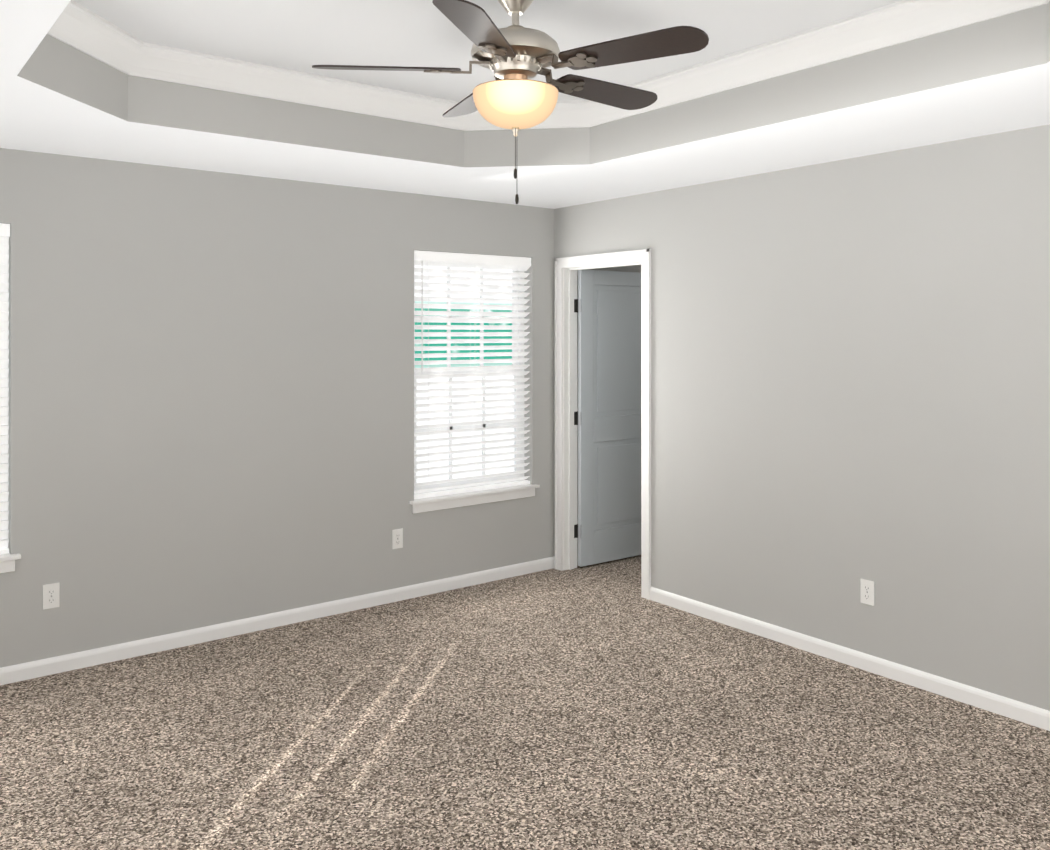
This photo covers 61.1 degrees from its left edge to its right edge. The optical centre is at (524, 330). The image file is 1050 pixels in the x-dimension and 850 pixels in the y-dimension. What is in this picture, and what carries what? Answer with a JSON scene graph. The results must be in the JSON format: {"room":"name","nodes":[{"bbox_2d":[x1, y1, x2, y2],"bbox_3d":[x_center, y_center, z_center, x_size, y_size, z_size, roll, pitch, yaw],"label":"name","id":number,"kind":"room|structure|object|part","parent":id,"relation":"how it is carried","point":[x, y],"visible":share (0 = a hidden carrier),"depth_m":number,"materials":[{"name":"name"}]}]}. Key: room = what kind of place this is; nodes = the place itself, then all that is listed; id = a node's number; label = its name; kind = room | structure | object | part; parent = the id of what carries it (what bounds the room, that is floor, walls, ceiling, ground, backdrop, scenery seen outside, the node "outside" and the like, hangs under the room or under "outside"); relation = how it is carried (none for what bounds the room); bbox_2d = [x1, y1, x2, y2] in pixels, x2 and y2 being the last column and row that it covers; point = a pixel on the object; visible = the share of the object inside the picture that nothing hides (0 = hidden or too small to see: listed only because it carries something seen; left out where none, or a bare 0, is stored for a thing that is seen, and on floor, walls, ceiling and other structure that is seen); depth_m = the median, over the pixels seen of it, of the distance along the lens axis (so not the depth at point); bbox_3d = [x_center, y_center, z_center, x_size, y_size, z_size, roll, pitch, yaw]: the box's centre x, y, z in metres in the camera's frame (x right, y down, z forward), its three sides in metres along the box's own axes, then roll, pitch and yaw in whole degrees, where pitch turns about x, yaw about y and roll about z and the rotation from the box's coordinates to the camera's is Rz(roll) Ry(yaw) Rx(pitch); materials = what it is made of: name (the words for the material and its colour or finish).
{"room":"empty bedroom","nodes":[
{"label":"empty bedroom","id":0,"kind":"room"},
{"bbox_2d":[0,148,555,667],"bbox_3d":[-0.843,0.637,5.340,6.380,3.950,0.170,0,0,-38],"label":"wall","id":1,"kind":"structure","parent":0,"point":[210,396],"depth_m":4.67,"materials":[{"name":"grey paint"}]},
{"bbox_2d":[0,223,9,553],"bbox_3d":[-2.755,0.267,3.850,0.910,1.515,0.129,0,0,-38],"label":"window blind","id":2,"kind":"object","parent":1,"relation":"in","point":[4,350],"depth_m":4.09,"materials":[{"name":"white plastic"}]},
{"bbox_2d":[0,553,20,572],"bbox_3d":[-2.726,1.063,3.811,0.980,0.078,0.125,0,0,-38],"label":"window sill","id":3,"kind":"structure","parent":1,"relation":"attached to","point":[7,562],"depth_m":4.05,"materials":[{"name":"white wood"}]},
{"bbox_2d":[43,583,59,609],"bbox_3d":[-2.221,1.245,4.169,0.070,0.115,0.008,0,0,-38],"label":"electrical outlet","id":4,"kind":"object","parent":1,"relation":"attached to","point":[51,595],"visible":1,"depth_m":4.17,"materials":[{"name":"white plastic"}]},
{"bbox_2d":[0,556,554,684],"bbox_3d":[-1.479,1.573,4.740,4.260,0.076,0.014,0,0,-38],"label":"baseboard","id":5,"kind":"structure","parent":1,"relation":"attached to","point":[78,660],"depth_m":4.74,"materials":[{"name":"white wood"}]},
{"bbox_2d":[392,528,402,548],"bbox_3d":[-0.759,1.243,5.304,0.070,0.115,0.008,0,0,-38],"label":"electrical outlet","id":6,"kind":"object","parent":1,"relation":"attached to","point":[397,538],"visible":1,"depth_m":5.30,"materials":[{"name":"white plastic"}]},
{"bbox_2d":[414,250,530,498],"bbox_3d":[-0.354,0.270,5.714,0.910,1.515,0.129,0,0,-38],"label":"window blind","id":7,"kind":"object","parent":1,"relation":"in","point":[518,266],"depth_m":5.69,"materials":[{"name":"white plastic"}]},
{"bbox_2d":[421,260,422,372],"bbox_3d":[-0.627,-0.083,5.422,0.008,0.690,0.008,0,0,-38],"label":"blind wand","id":8,"kind":"object","parent":7,"relation":"hanging from","point":[422,323],"visible":1,"depth_m":5.42,"materials":[{"name":"white plastic"}]},
{"bbox_2d":[428,261,428,494],"bbox_3d":[-0.592,0.289,5.456,0.002,1.435,0.002,0,0,-38],"label":"blind cord","id":9,"kind":"object","parent":7,"relation":"hanging from","point":[428,377],"visible":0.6,"depth_m":5.44,"materials":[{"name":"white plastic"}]},
{"bbox_2d":[409,484,539,513],"bbox_3d":[-0.325,1.066,5.675,0.980,0.078,0.125,0,0,-38],"label":"window sill","id":10,"kind":"structure","parent":1,"relation":"attached to","point":[427,504],"depth_m":5.62,"materials":[{"name":"white wood"}]},
{"bbox_2d":[73,0,901,101],"bbox_3d":[0.053,-1.237,2.714,4.570,0.210,5.420,0,0,-38],"label":"ceiling","id":11,"kind":"structure","parent":0,"point":[304,36],"depth_m":3.33,"materials":[{"name":"white paint"}]},
{"bbox_2d":[312,0,708,203],"bbox_3d":[0.004,-0.776,2.983,1.229,0.712,1.271,0,0,-38],"label":"fan","id":12,"kind":"object","parent":11,"relation":"hanging from","point":[515,56],"visible":1,"depth_m":2.84,"materials":[{"name":"brown wood"}]},
{"bbox_3d":[-0.031,-0.986,2.948,0.296,0.292,0.296,0,0,-38],"label":"motor","id":13,"kind":"part","parent":12,"relation":"part of","materials":[{"name":"silver metal"}]},
{"bbox_3d":[-0.031,-0.731,2.947,0.284,0.118,0.284,0,0,-38],"label":"globe","id":14,"kind":"part","parent":12,"relation":"part of"},
{"bbox_2d":[0,555,1049,849],"bbox_3d":[0.767,1.649,3.265,6.380,0.080,5.420,0,0,-38],"label":"floor","id":15,"kind":"structure","parent":0,"point":[600,707],"depth_m":3.46,"materials":[{"name":"carpet"}]},
{"bbox_2d":[0,0,1049,208],"bbox_3d":[0.068,-0.832,2.726,4.290,0.001,5.100,0,0,-38],"label":"ceiling","id":16,"kind":"structure","parent":0,"point":[34,117],"depth_m":3.97,"materials":[{"name":"white paint"}]},
{"bbox_2d":[17,1,1049,166],"bbox_3d":[-0.018,-0.982,2.837,2.510,0.300,3.020,0,0,-38],"label":"tray ceiling side","id":17,"kind":"structure","parent":0,"point":[1006,43],"depth_m":3.66,"materials":[{"name":"grey paint"}]},
{"bbox_2d":[47,0,1049,130],"bbox_3d":[-0.018,-1.075,2.837,2.510,0.115,3.020,0,0,-38],"label":"crown molding","id":18,"kind":"structure","parent":17,"relation":"attached to","point":[79,27],"depth_m":3.62,"materials":[{"name":"white paint"}]},
{"bbox_2d":[556,124,1049,710],"bbox_3d":[1.862,0.635,4.009,0.120,3.950,5.250,0,0,-38],"label":"wall","id":19,"kind":"structure","parent":0,"point":[850,358],"depth_m":4.23,"materials":[{"name":"grey paint"}]},
{"bbox_2d":[555,249,650,599],"bbox_3d":[0.532,0.562,5.718,0.157,2.100,0.880,0,0,-38],"label":"door frame","id":20,"kind":"structure","parent":19,"relation":"attached to","point":[643,256],"depth_m":5.98,"materials":[{"name":"white wood"}]},
{"bbox_2d":[574,270,640,566],"bbox_3d":[0.649,0.594,6.239,0.772,2.014,0.065,0,0,-38],"label":"door leaf","id":21,"kind":"structure","parent":19,"relation":"in","point":[609,415],"depth_m":6.17,"materials":[{"name":"paint"}]},
{"bbox_3d":[0.356,0.598,6.027,0.048,1.624,0.040,0,0,-38],"label":"door hinges","id":22,"kind":"part","parent":21,"relation":"part of","materials":[{"name":"black metal"}]},
{"bbox_2d":[650,587,1049,730],"bbox_3d":[2.027,1.571,3.686,0.014,0.076,4.160,0,0,-38],"label":"baseboard","id":23,"kind":"structure","parent":19,"relation":"attached to","point":[1032,715],"depth_m":4.19,"materials":[{"name":"white wood"}]},
{"bbox_2d":[860,578,873,605],"bbox_3d":[1.622,1.240,4.214,0.008,0.115,0.070,0,0,-38],"label":"electrical outlet","id":24,"kind":"object","parent":19,"relation":"attached to","point":[866,591],"visible":1,"depth_m":4.21,"materials":[{"name":"white plastic"}]},
{"label":"outside","id":25,"kind":"structure","parent":0,"visible":0},
{"bbox_2d":[415,265,513,482],"bbox_3d":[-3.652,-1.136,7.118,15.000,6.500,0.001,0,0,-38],"label":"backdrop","id":26,"kind":"structure","parent":25,"point":[464,413],"depth_m":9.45,"materials":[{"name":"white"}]}
]}

